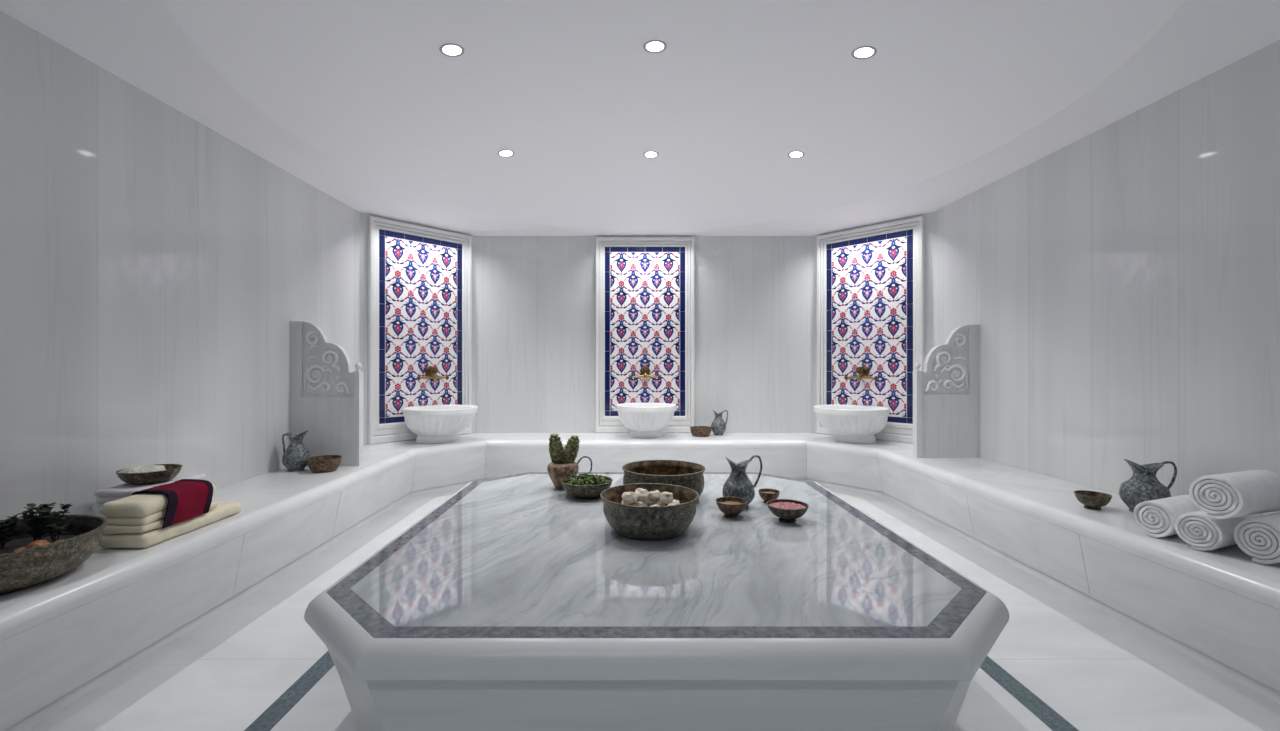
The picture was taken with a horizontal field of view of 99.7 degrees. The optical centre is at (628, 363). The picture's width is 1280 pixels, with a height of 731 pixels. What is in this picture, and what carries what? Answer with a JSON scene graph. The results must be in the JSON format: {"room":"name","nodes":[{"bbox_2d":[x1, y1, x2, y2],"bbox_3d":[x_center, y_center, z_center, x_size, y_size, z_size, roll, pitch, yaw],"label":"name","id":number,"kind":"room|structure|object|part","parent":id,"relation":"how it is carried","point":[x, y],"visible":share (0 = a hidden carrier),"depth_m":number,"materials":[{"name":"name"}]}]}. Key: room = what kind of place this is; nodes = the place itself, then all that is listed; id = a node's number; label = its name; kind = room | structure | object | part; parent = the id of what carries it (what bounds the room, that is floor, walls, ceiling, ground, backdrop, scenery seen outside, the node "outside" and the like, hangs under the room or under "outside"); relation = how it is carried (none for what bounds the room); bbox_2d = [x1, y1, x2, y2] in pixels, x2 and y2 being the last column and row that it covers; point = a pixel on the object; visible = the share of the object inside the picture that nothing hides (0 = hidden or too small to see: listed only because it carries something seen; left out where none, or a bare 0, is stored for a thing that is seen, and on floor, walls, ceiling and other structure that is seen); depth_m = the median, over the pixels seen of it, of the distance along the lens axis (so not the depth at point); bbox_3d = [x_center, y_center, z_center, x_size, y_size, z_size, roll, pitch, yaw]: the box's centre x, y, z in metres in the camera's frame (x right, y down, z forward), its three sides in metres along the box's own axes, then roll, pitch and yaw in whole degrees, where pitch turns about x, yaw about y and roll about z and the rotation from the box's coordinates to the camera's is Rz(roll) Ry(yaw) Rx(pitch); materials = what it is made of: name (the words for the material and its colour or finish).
{"room":"spa","nodes":[
{"label":"spa","id":0,"kind":"room"},
{"bbox_2d":[0,11,359,519],"bbox_3d":[-2.570,-0.170,1.738,0.120,2.720,6.676,0,0,0],"label":"wall","id":1,"kind":"structure","parent":0,"point":[156,269],"depth_m":2.76,"materials":[{"name":"stone"}]},
{"bbox_2d":[360,213,475,444],"bbox_3d":[-2.142,-0.170,5.533,0.120,2.720,1.332,0,0,42],"label":"frame","id":2,"kind":"structure","parent":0,"point":[363,217],"depth_m":5.08,"materials":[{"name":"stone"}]},
{"bbox_2d":[368,216,471,443],"bbox_3d":[-2.081,-0.316,5.473,0.050,2.142,1.081,0,0,42],"label":"tile panel","id":3,"kind":"object","parent":2,"relation":"attached to","point":[420,277],"visible":0.93,"depth_m":5.41,"materials":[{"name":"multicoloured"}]},
{"bbox_2d":[416,366,448,380],"bbox_3d":[-1.992,0.095,5.487,0.135,0.159,0.350,0,0,42],"label":"tap","id":4,"kind":"object","parent":3,"relation":"attached to","point":[430,371],"visible":1,"depth_m":5.47,"materials":[{"name":"brown metal"}]},
{"bbox_3d":[-1.984,0.063,5.480,0.097,0.074,0.074,0,0,42],"label":"knob","id":5,"kind":"part","parent":4,"relation":"part of","materials":[{"name":"gold metal"}]},
{"bbox_2d":[0,0,1279,235],"bbox_3d":[0.160,-1.540,2.175,5.380,0.260,7.590,0,0,0],"label":"ceiling","id":6,"kind":"structure","parent":0,"point":[359,101],"depth_m":3.06,"materials":[{"name":"white paint"}]},
{"bbox_2d":[439,43,463,56],"bbox_3d":[-0.905,-1.605,2.759,0.125,0.020,0.126,0,0,-18],"label":"recessed light","id":7,"kind":"object","parent":6,"relation":"in","point":[450,49],"visible":1,"depth_m":2.76,"materials":[{"name":"grey"}]},
{"bbox_2d":[498,150,513,156],"bbox_3d":[-0.929,-1.591,4.075,0.125,0.021,0.126,0,0,34],"label":"recessed light","id":8,"kind":"object","parent":6,"relation":"in","point":[503,153],"visible":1,"depth_m":4.07,"materials":[{"name":"grey"}]},
{"bbox_2d":[643,151,658,157],"bbox_3d":[0.172,-1.639,4.222,0.126,0.016,0.125,0,0,-5],"label":"recessed light","id":9,"kind":"object","parent":6,"relation":"in","point":[649,154],"visible":1,"depth_m":4.22,"materials":[{"name":"grey"}]},
{"bbox_2d":[643,40,666,52],"bbox_3d":[0.136,-1.662,2.826,0.126,0.011,0.126,0,0,2],"label":"recessed light","id":10,"kind":"object","parent":6,"relation":"in","point":[653,46],"visible":1,"depth_m":2.82,"materials":[{"name":"grey"}]},
{"bbox_2d":[788,151,803,157],"bbox_3d":[1.268,-1.591,4.100,0.125,0.021,0.126,0,0,-26],"label":"recessed light","id":11,"kind":"object","parent":6,"relation":"in","point":[794,154],"visible":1,"depth_m":4.10,"materials":[{"name":"grey"}]},
{"bbox_2d":[851,46,876,58],"bbox_3d":[1.215,-1.611,2.792,0.125,0.020,0.126,0,0,26],"label":"recessed light","id":12,"kind":"object","parent":6,"relation":"in","point":[864,52],"visible":1,"depth_m":2.79,"materials":[{"name":"grey"}]},
{"bbox_2d":[476,236,812,432],"bbox_3d":[0.170,-0.170,6.010,3.828,2.720,0.120,0,0,0],"label":"wall","id":13,"kind":"structure","parent":0,"point":[536,295],"depth_m":5.95,"materials":[{"name":"stone"}]},
{"bbox_2d":[596,237,693,432],"bbox_3d":[0.176,-0.316,5.925,1.081,2.142,0.050,0,0,0],"label":"tile panel","id":14,"kind":"object","parent":13,"relation":"attached to","point":[645,285],"visible":0.97,"depth_m":5.94,"materials":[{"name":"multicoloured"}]},
{"bbox_2d":[629,366,660,379],"bbox_3d":[0.176,0.095,5.867,0.350,0.159,0.135,0,0,0],"label":"tap","id":15,"kind":"object","parent":14,"relation":"attached to","point":[644,370],"visible":1,"depth_m":5.86,"materials":[{"name":"brown metal"}]},
{"bbox_3d":[0.176,0.063,5.856,0.074,0.074,0.097,0,0,0],"label":"knob","id":16,"kind":"part","parent":15,"relation":"part of","materials":[{"name":"gold metal"}]},
{"bbox_2d":[28,486,1279,730],"bbox_3d":[0.160,1.230,2.235,5.580,0.120,7.670,0,0,0],"label":"floor","id":17,"kind":"structure","parent":0,"point":[1090,681],"depth_m":2.07,"materials":[{"name":"stone"}]},
{"bbox_2d":[0,445,416,730],"bbox_3d":[-2.195,0.973,1.717,0.626,0.434,6.623,0,0,0],"label":"bench","id":18,"kind":"object","parent":17,"relation":"on","point":[63,637],"visible":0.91,"depth_m":2.25,"materials":[{"name":"white stone"}]},
{"bbox_2d":[0,515,107,594],"bbox_3d":[-2.205,0.678,1.870,0.577,0.155,0.577,0,0,0],"label":"metal bowl","id":19,"kind":"object","parent":18,"relation":"on","point":[22,569],"visible":0.84,"depth_m":1.84,"materials":[{"name":"brown metal"}]},
{"bbox_2d":[0,535,77,553],"bbox_3d":[-2.205,0.664,1.870,0.494,0.016,0.494,0,0,0],"label":"soil","id":20,"kind":"object","parent":19,"relation":"in","point":[10,546],"visible":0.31,"depth_m":2.01,"materials":[{"name":"black soil"}]},
{"bbox_2d":[0,515,23,548],"bbox_3d":[-2.220,0.602,1.918,0.069,0.110,0.092,0,0,0],"label":"leafy plant","id":21,"kind":"object","parent":20,"relation":"on","point":[7,525],"visible":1,"depth_m":1.92,"materials":[{"name":"green plant"}]},
{"bbox_3d":[-2.220,0.606,1.919,0.031,0.102,0.059,0,0,0],"label":"stem","id":22,"kind":"part","parent":21,"relation":"part of","materials":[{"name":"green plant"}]},
{"bbox_2d":[14,547,27,551],"bbox_3d":[-2.110,0.647,1.875,0.033,0.022,0.030,0,0,0],"label":"stone","id":23,"kind":"object","parent":20,"relation":"on","point":[21,548],"visible":0.44,"depth_m":1.87,"materials":[{"name":"orange stone"}]},
{"bbox_2d":[15,502,55,540],"bbox_3d":[-2.175,0.582,1.984,0.077,0.151,0.090,0,0,9],"label":"leafy plant","id":24,"kind":"object","parent":20,"relation":"on","point":[36,529],"visible":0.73,"depth_m":1.97,"materials":[{"name":"green plant"}]},
{"bbox_3d":[-2.172,0.587,1.986,0.049,0.139,0.059,0,0,13],"label":"stem","id":25,"kind":"part","parent":24,"relation":"part of","materials":[{"name":"green plant"}]},
{"bbox_2d":[27,540,50,548],"bbox_3d":[-2.079,0.640,1.905,0.062,0.036,0.049,0,0,0],"label":"stone","id":26,"kind":"object","parent":20,"relation":"on","point":[37,543],"visible":0.56,"depth_m":1.89,"materials":[{"name":"orange stone"}]},
{"bbox_2d":[35,504,71,541],"bbox_3d":[-2.126,0.588,1.991,0.083,0.138,0.091,0,0,0],"label":"leafy plant","id":27,"kind":"object","parent":20,"relation":"on","point":[45,515],"visible":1,"depth_m":1.99,"materials":[{"name":"green plant"}]},
{"bbox_3d":[-2.124,0.594,1.994,0.041,0.125,0.060,0,0,0],"label":"stem","id":28,"kind":"part","parent":27,"relation":"part of","materials":[{"name":"green plant"}]},
{"bbox_2d":[93,473,205,516],"bbox_3d":[-2.292,0.660,2.605,0.217,0.192,0.394,0,0,0],"label":"folded towel","id":29,"kind":"object","parent":18,"relation":"on","point":[104,495],"visible":0.17,"depth_m":2.43,"materials":[{"name":"white fabric"}]},
{"bbox_2d":[116,464,181,484],"bbox_3d":[-2.292,0.532,2.585,0.239,0.064,0.239,0,0,0],"label":"metal bowl","id":30,"kind":"object","parent":29,"relation":"on","point":[172,470],"visible":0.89,"depth_m":2.52,"materials":[{"name":"brown metal"}]},
{"bbox_2d":[116,465,165,477],"bbox_3d":[-2.313,0.516,2.568,0.160,0.069,0.190,0,0,40],"label":"sponge","id":31,"kind":"object","parent":30,"relation":"in","point":[140,468],"visible":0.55,"depth_m":2.54,"materials":[{"name":"white"}]},
{"bbox_2d":[99,502,241,548],"bbox_3d":[-2.066,0.726,2.472,0.203,0.060,0.568,0,0,0],"label":"folded towel","id":32,"kind":"object","parent":18,"relation":"on","point":[221,510],"visible":0.56,"depth_m":2.30,"materials":[{"name":"beige fabric"}]},
{"bbox_2d":[99,484,215,533],"bbox_3d":[-2.071,0.629,2.398,0.193,0.135,0.410,0,0,0],"label":"folded towel","id":33,"kind":"object","parent":32,"relation":"on","point":[142,513],"visible":0.55,"depth_m":2.21,"materials":[{"name":"beige fabric"}]},
{"bbox_2d":[131,479,212,528],"bbox_3d":[-2.072,0.620,2.435,0.234,0.145,0.330,0,0,0],"label":"draped cloth","id":34,"kind":"object","parent":33,"relation":"on","point":[188,499],"visible":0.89,"depth_m":2.41,"materials":[{"name":"red fabric"}]},
{"bbox_3d":[-2.195,0.794,1.717,0.626,0.077,6.623,0,0,0],"label":"seat","id":35,"kind":"part","parent":18,"relation":"part of","materials":[{"name":"stone"}]},
{"bbox_2d":[282,431,309,471],"bbox_3d":[-2.365,0.615,3.840,0.172,0.280,0.172,0,0,33],"label":"jug","id":36,"kind":"object","parent":18,"relation":"on","point":[294,458],"visible":0.98,"depth_m":3.80,"materials":[{"name":"grey metal"}]},
{"bbox_3d":[-2.445,0.569,3.840,0.046,0.153,0.014,0,0,0],"label":"handle","id":37,"kind":"part","parent":36,"relation":"part of","materials":[{"name":"grey metal"}]},
{"bbox_2d":[306,455,341,472],"bbox_3d":[-2.155,0.708,3.820,0.219,0.094,0.219,0,0,0],"label":"metal bowl","id":38,"kind":"object","parent":18,"relation":"on","point":[323,463],"visible":1,"depth_m":3.75,"materials":[{"name":"orange metal"}]},
{"bbox_2d":[290,321,362,465],"bbox_3d":[-2.252,0.218,4.025,0.516,1.074,0.063,0,0,0],"label":"screen","id":39,"kind":"object","parent":18,"relation":"on","point":[326,397],"visible":1,"depth_m":4.00,"materials":[{"name":"stone"}]},
{"bbox_3d":[-2.275,0.218,4.031,0.470,1.074,0.038,0,0,0],"label":"panel","id":40,"kind":"part","parent":39,"relation":"part of","materials":[{"name":"white stone"}]},
{"bbox_3d":[-2.018,0.406,4.025,0.044,0.700,0.062,0,0,0],"label":"post","id":41,"kind":"part","parent":39,"relation":"part of","materials":[{"name":"white stone"}]},
{"bbox_2d":[244,651,333,730],"bbox_3d":[-1.187,1.171,1.255,0.083,0.004,5.690,0,0,0],"label":"trim","id":42,"kind":"structure","parent":17,"relation":"on","point":[277,710],"depth_m":1.90,"materials":[{"name":"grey stone"}]},
{"bbox_2d":[364,433,485,496],"bbox_3d":[-1.865,0.973,5.280,0.626,0.434,1.229,0,0,42],"label":"bench","id":43,"kind":"object","parent":17,"relation":"on","point":[439,467],"visible":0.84,"depth_m":5.07,"materials":[{"name":"white stone"}]},
{"bbox_3d":[-1.865,0.794,5.280,0.626,0.077,1.229,0,0,42],"label":"seat","id":44,"kind":"part","parent":43,"relation":"part of","materials":[{"name":"stone"}]},
{"bbox_2d":[403,404,477,443],"bbox_3d":[-1.825,0.586,5.244,0.688,0.338,0.686,0,0,42],"label":"basin","id":45,"kind":"object","parent":43,"relation":"on","point":[432,424],"visible":1,"depth_m":5.06,"materials":[{"name":"white stone"}]},
{"bbox_2d":[477,433,812,479],"bbox_3d":[0.170,0.973,5.635,3.717,0.434,0.626,0,0,0],"label":"bench","id":46,"kind":"object","parent":17,"relation":"on","point":[781,454],"visible":0.65,"depth_m":5.35,"materials":[{"name":"white stone"}]},
{"bbox_3d":[0.170,0.794,5.635,3.717,0.077,0.626,0,0,0],"label":"seat","id":47,"kind":"part","parent":46,"relation":"part of","materials":[{"name":"stone"}]},
{"bbox_2d":[616,402,675,437],"bbox_3d":[0.176,0.586,5.561,0.615,0.338,0.617,0,0,0],"label":"basin","id":48,"kind":"object","parent":46,"relation":"on","point":[644,420],"visible":1,"depth_m":5.39,"materials":[{"name":"white stone"}]},
{"bbox_2d":[690,426,711,436],"bbox_3d":[0.755,0.710,5.680,0.227,0.090,0.227,0,0,0],"label":"metal bowl","id":49,"kind":"object","parent":46,"relation":"on","point":[697,431],"visible":1,"depth_m":5.60,"materials":[{"name":"orange metal"}]},
{"bbox_2d":[711,410,727,434],"bbox_3d":[0.955,0.622,5.760,0.160,0.267,0.160,0,0,42],"label":"jug","id":50,"kind":"object","parent":46,"relation":"on","point":[718,425],"visible":1,"depth_m":5.71,"materials":[{"name":"grey metal"}]},
{"bbox_2d":[304,472,1008,730],"bbox_3d":[0.080,0.917,2.315,2.030,0.504,2.112,0,0,0],"label":"platform","id":51,"kind":"object","parent":17,"relation":"on","point":[514,603],"visible":0.88,"depth_m":1.42,"materials":[{"name":"grey stone"}]},
{"bbox_2d":[547,456,591,488],"bbox_3d":[-0.333,0.579,2.887,0.221,0.170,0.170,0,0,31],"label":"copper pot","id":52,"kind":"object","parent":51,"relation":"on","point":[556,472],"visible":0.75,"depth_m":2.84,"materials":[{"name":"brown metal"}]},
{"bbox_2d":[549,433,579,463],"bbox_3d":[-0.347,0.470,2.902,0.175,0.194,0.093,0,0,-3],"label":"cactus","id":53,"kind":"object","parent":52,"relation":"in","point":[558,454],"visible":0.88,"depth_m":2.87,"materials":[{"name":"green plant"}]},
{"bbox_3d":[-0.387,0.470,2.903,0.096,0.194,0.087,0,0,0],"label":"arm","id":54,"kind":"part","parent":53,"relation":"part of"},
{"bbox_3d":[-0.314,0.475,2.903,0.110,0.184,0.087,0,0,0],"label":"arm","id":55,"kind":"part","parent":53,"relation":"part of"},
{"bbox_3d":[-0.240,0.546,2.900,0.088,0.105,0.009,0,0,0],"label":"handle","id":56,"kind":"part","parent":52,"relation":"part of","materials":[{"name":"grey metal"}]},
{"bbox_2d":[561,475,612,498],"bbox_3d":[-0.212,0.624,2.720,0.259,0.080,0.259,0,0,0],"label":"metal bowl","id":57,"kind":"object","parent":51,"relation":"on","point":[591,491],"visible":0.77,"depth_m":2.62,"materials":[{"name":"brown metal"}]},
{"bbox_2d":[564,473,610,487],"bbox_3d":[-0.212,0.593,2.716,0.266,0.076,0.243,0,0,11],"label":"herb leaves","id":58,"kind":"object","parent":57,"relation":"in","point":[587,479],"visible":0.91,"depth_m":2.69,"materials":[{"name":"green plant"}]},
{"bbox_2d":[600,483,698,540],"bbox_3d":[0.082,0.592,2.160,0.395,0.146,0.395,0,0,0],"label":"metal bowl","id":59,"kind":"object","parent":51,"relation":"on","point":[644,523],"visible":0.95,"depth_m":2.02,"materials":[{"name":"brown metal"}]},
{"bbox_2d":[622,492,638,504],"bbox_3d":[0.006,0.538,2.159,0.067,0.056,0.066,0,0,-37],"label":"stone","id":60,"kind":"object","parent":59,"relation":"in","point":[629,498],"visible":0.99,"depth_m":2.14,"materials":[{"name":"white stone"}]},
{"bbox_2d":[633,501,646,505],"bbox_3d":[0.042,0.570,2.156,0.048,0.046,0.057,0,0,33],"label":"stone","id":61,"kind":"object","parent":59,"relation":"in","point":[639,503],"visible":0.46,"depth_m":2.14,"materials":[{"name":"white stone"}]},
{"bbox_2d":[635,488,649,502],"bbox_3d":[0.051,0.535,2.189,0.073,0.060,0.070,0,0,26],"label":"stone","id":62,"kind":"object","parent":59,"relation":"in","point":[644,495],"visible":0.83,"depth_m":2.17,"materials":[{"name":"white stone"}]},
{"bbox_2d":[653,500,665,505],"bbox_3d":[0.126,0.569,2.190,0.050,0.046,0.047,0,0,-26],"label":"stone","id":63,"kind":"object","parent":59,"relation":"in","point":[659,503],"visible":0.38,"depth_m":2.17,"materials":[{"name":"white stone"}]},
{"bbox_2d":[649,490,660,502],"bbox_3d":[0.106,0.539,2.195,0.056,0.049,0.052,0,0,-39],"label":"stone","id":64,"kind":"object","parent":63,"relation":"on","point":[654,497],"visible":0.97,"depth_m":2.18,"materials":[{"name":"white stone"}]},
{"bbox_2d":[660,492,672,504],"bbox_3d":[0.151,0.540,2.173,0.055,0.052,0.062,0,0,9],"label":"stone","id":65,"kind":"object","parent":59,"relation":"in","point":[666,497],"visible":0.98,"depth_m":2.15,"materials":[{"name":"white stone"}]},
{"bbox_2d":[671,500,679,504],"bbox_3d":[0.188,0.575,2.197,0.054,0.047,0.056,0,0,-25],"label":"stone","id":66,"kind":"object","parent":59,"relation":"in","point":[676,502],"visible":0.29,"depth_m":2.19,"materials":[{"name":"white stone"}]},
{"bbox_2d":[622,460,705,496],"bbox_3d":[0.171,0.588,2.680,0.413,0.154,0.413,0,0,0],"label":"metal bowl","id":67,"kind":"object","parent":51,"relation":"on","point":[687,474],"visible":0.7,"depth_m":2.70,"materials":[{"name":"brown metal"}]},
{"bbox_2d":[715,497,747,517],"bbox_3d":[0.448,0.630,2.360,0.139,0.068,0.139,0,0,0],"label":"metal bowl","id":68,"kind":"object","parent":51,"relation":"on","point":[729,510],"visible":1,"depth_m":2.33,"materials":[{"name":"brown metal"}]},
{"bbox_2d":[720,501,741,503],"bbox_3d":[0.448,0.611,2.360,0.116,0.011,0.116,0,0,0],"label":"spice","id":69,"kind":"object","parent":68,"relation":"on","point":[725,502],"visible":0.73,"depth_m":2.37,"materials":[{"name":"food"}]},
{"bbox_2d":[722,455,761,508],"bbox_3d":[0.516,0.545,2.516,0.160,0.240,0.148,0,0,40],"label":"jug","id":70,"kind":"object","parent":51,"relation":"on","point":[738,484],"visible":0.8,"depth_m":2.48,"materials":[{"name":"grey metal"}]},
{"bbox_3d":[0.589,0.501,2.520,0.067,0.153,0.012,0,0,0],"label":"handle","id":71,"kind":"part","parent":70,"relation":"part of","materials":[{"name":"grey metal"}]},
{"bbox_2d":[758,488,779,502],"bbox_3d":[0.674,0.637,2.600,0.103,0.054,0.103,0,0,0],"label":"metal bowl","id":72,"kind":"object","parent":51,"relation":"on","point":[766,497],"visible":0.85,"depth_m":2.57,"materials":[{"name":"orange metal"}]},
{"bbox_2d":[766,499,808,521],"bbox_3d":[0.675,0.630,2.300,0.175,0.068,0.175,0,0,0],"label":"metal bowl","id":73,"kind":"object","parent":51,"relation":"on","point":[785,515],"visible":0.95,"depth_m":2.25,"materials":[{"name":"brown metal"}]},
{"bbox_2d":[770,502,805,508],"bbox_3d":[0.675,0.603,2.300,0.159,0.016,0.159,0,0,0],"label":"salt","id":74,"kind":"object","parent":73,"relation":"on","point":[784,505],"visible":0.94,"depth_m":2.29,"materials":[{"name":"pink food"}]},
{"bbox_2d":[806,433,912,496],"bbox_3d":[2.193,0.973,5.287,0.626,0.434,1.208,0,0,-41],"label":"bench","id":75,"kind":"object","parent":17,"relation":"on","point":[831,463],"visible":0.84,"depth_m":5.07,"materials":[{"name":"white stone"}]},
{"bbox_2d":[813,404,889,443],"bbox_3d":[2.153,0.586,5.251,0.688,0.338,0.686,0,0,-41],"label":"basin","id":76,"kind":"object","parent":75,"relation":"on","point":[858,424],"visible":1,"depth_m":5.07,"materials":[{"name":"white stone"}]},
{"bbox_3d":[2.193,0.794,5.287,0.626,0.077,1.208,0,0,-41],"label":"seat","id":77,"kind":"part","parent":75,"relation":"part of","materials":[{"name":"stone"}]},
{"bbox_2d":[980,656,1078,730],"bbox_3d":[1.394,1.171,1.255,0.084,0.004,5.690,0,0,0],"label":"trim","id":78,"kind":"structure","parent":17,"relation":"on","point":[1040,709],"depth_m":1.89,"materials":[{"name":"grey stone"}]},
{"bbox_2d":[877,446,1279,704],"bbox_3d":[2.515,0.973,1.722,0.626,0.434,6.633,0,0,0],"label":"bench","id":79,"kind":"object","parent":17,"relation":"on","point":[1219,608],"visible":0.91,"depth_m":2.53,"materials":[{"name":"white stone"}]},
{"bbox_2d":[913,324,979,457],"bbox_3d":[2.571,0.218,4.375,0.516,1.074,0.063,0,0,0],"label":"screen","id":80,"kind":"object","parent":79,"relation":"on","point":[946,395],"visible":1,"depth_m":4.35,"materials":[{"name":"stone"}]},
{"bbox_3d":[2.337,0.406,4.375,0.044,0.700,0.062,0,0,0],"label":"post","id":81,"kind":"part","parent":80,"relation":"part of","materials":[{"name":"white stone"}]},
{"bbox_3d":[2.595,0.218,4.381,0.470,1.074,0.038,0,0,0],"label":"panel","id":82,"kind":"part","parent":80,"relation":"part of","materials":[{"name":"white stone"}]},
{"bbox_3d":[2.515,0.794,1.722,0.626,0.077,6.633,0,0,0],"label":"seat","id":83,"kind":"part","parent":79,"relation":"part of","materials":[{"name":"stone"}]},
{"bbox_2d":[1074,490,1112,509],"bbox_3d":[2.430,0.717,2.830,0.155,0.076,0.155,0,0,0],"label":"metal bowl","id":84,"kind":"object","parent":79,"relation":"on","point":[1093,500],"visible":1,"depth_m":2.80,"materials":[{"name":"brown metal"}]},
{"bbox_2d":[1119,459,1176,511],"bbox_3d":[2.627,0.622,2.751,0.197,0.267,0.192,0,0,-29],"label":"jug","id":85,"kind":"object","parent":79,"relation":"on","point":[1143,485],"visible":0.81,"depth_m":2.72,"materials":[{"name":"grey metal"}]},
{"bbox_3d":[2.720,0.564,2.726,0.076,0.149,0.014,0,0,14],"label":"handle","id":86,"kind":"part","parent":85,"relation":"part of","materials":[{"name":"grey metal"}]},
{"bbox_2d":[1133,495,1200,537],"bbox_3d":[2.436,0.678,2.411,0.344,0.155,0.144,0,0,-22],"label":"rolled towel","id":87,"kind":"object","parent":79,"relation":"on","point":[1158,517],"visible":0.79,"depth_m":2.35,"materials":[{"name":"white fabric"}]},
{"bbox_2d":[1175,510,1262,550],"bbox_3d":[2.478,0.681,2.257,0.383,0.150,0.149,0,0,-22],"label":"rolled towel","id":88,"kind":"object","parent":79,"relation":"on","point":[1203,532],"visible":0.66,"depth_m":2.18,"materials":[{"name":"white fabric"}]},
{"bbox_2d":[1234,512,1279,563],"bbox_3d":[2.547,0.669,2.103,0.363,0.173,0.146,0,0,-22],"label":"rolled towel","id":89,"kind":"object","parent":79,"relation":"on","point":[1258,537],"visible":1,"depth_m":2.04,"materials":[{"name":"white fabric"}]},
{"bbox_2d":[1189,470,1279,518],"bbox_3d":[2.442,0.518,2.153,0.362,0.169,0.160,0,0,-19],"label":"rolled towel","id":90,"kind":"object","parent":89,"relation":"on","point":[1243,493],"visible":1,"depth_m":2.09,"materials":[{"name":"white fabric"}]},
{"bbox_2d":[813,213,931,432],"bbox_3d":[2.472,-0.170,5.538,0.120,2.720,1.311,0,0,-41],"label":"wall","id":91,"kind":"structure","parent":0,"point":[928,217],"depth_m":5.08,"materials":[{"name":"stone"}]},
{"bbox_2d":[817,216,924,442],"bbox_3d":[2.411,-0.316,5.478,0.050,2.142,1.081,0,0,-41],"label":"tile panel","id":92,"kind":"object","parent":91,"relation":"attached to","point":[871,279],"visible":0.98,"depth_m":5.43,"materials":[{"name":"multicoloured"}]},
{"bbox_2d":[844,366,878,380],"bbox_3d":[2.348,0.095,5.463,0.135,0.159,0.350,0,0,-41],"label":"tap","id":93,"kind":"object","parent":92,"relation":"attached to","point":[863,371],"visible":1,"depth_m":5.45,"materials":[{"name":"brown metal"}]},
{"bbox_3d":[2.340,0.063,5.456,0.097,0.074,0.074,0,0,-41],"label":"knob","id":94,"kind":"part","parent":93,"relation":"part of","materials":[{"name":"gold metal"}]},
{"bbox_3d":[2.348,0.118,5.463,0.135,0.113,0.038,0,0,-41],"label":"spout","id":95,"kind":"part","parent":93,"relation":"part of","materials":[{"name":"gold metal"}]},
{"bbox_2d":[932,40,1279,514],"bbox_3d":[2.890,-0.170,1.743,0.120,2.720,6.685,0,0,0],"label":"wall","id":96,"kind":"structure","parent":0,"point":[1121,284],"depth_m":3.01,"materials":[{"name":"stone"}]}
]}

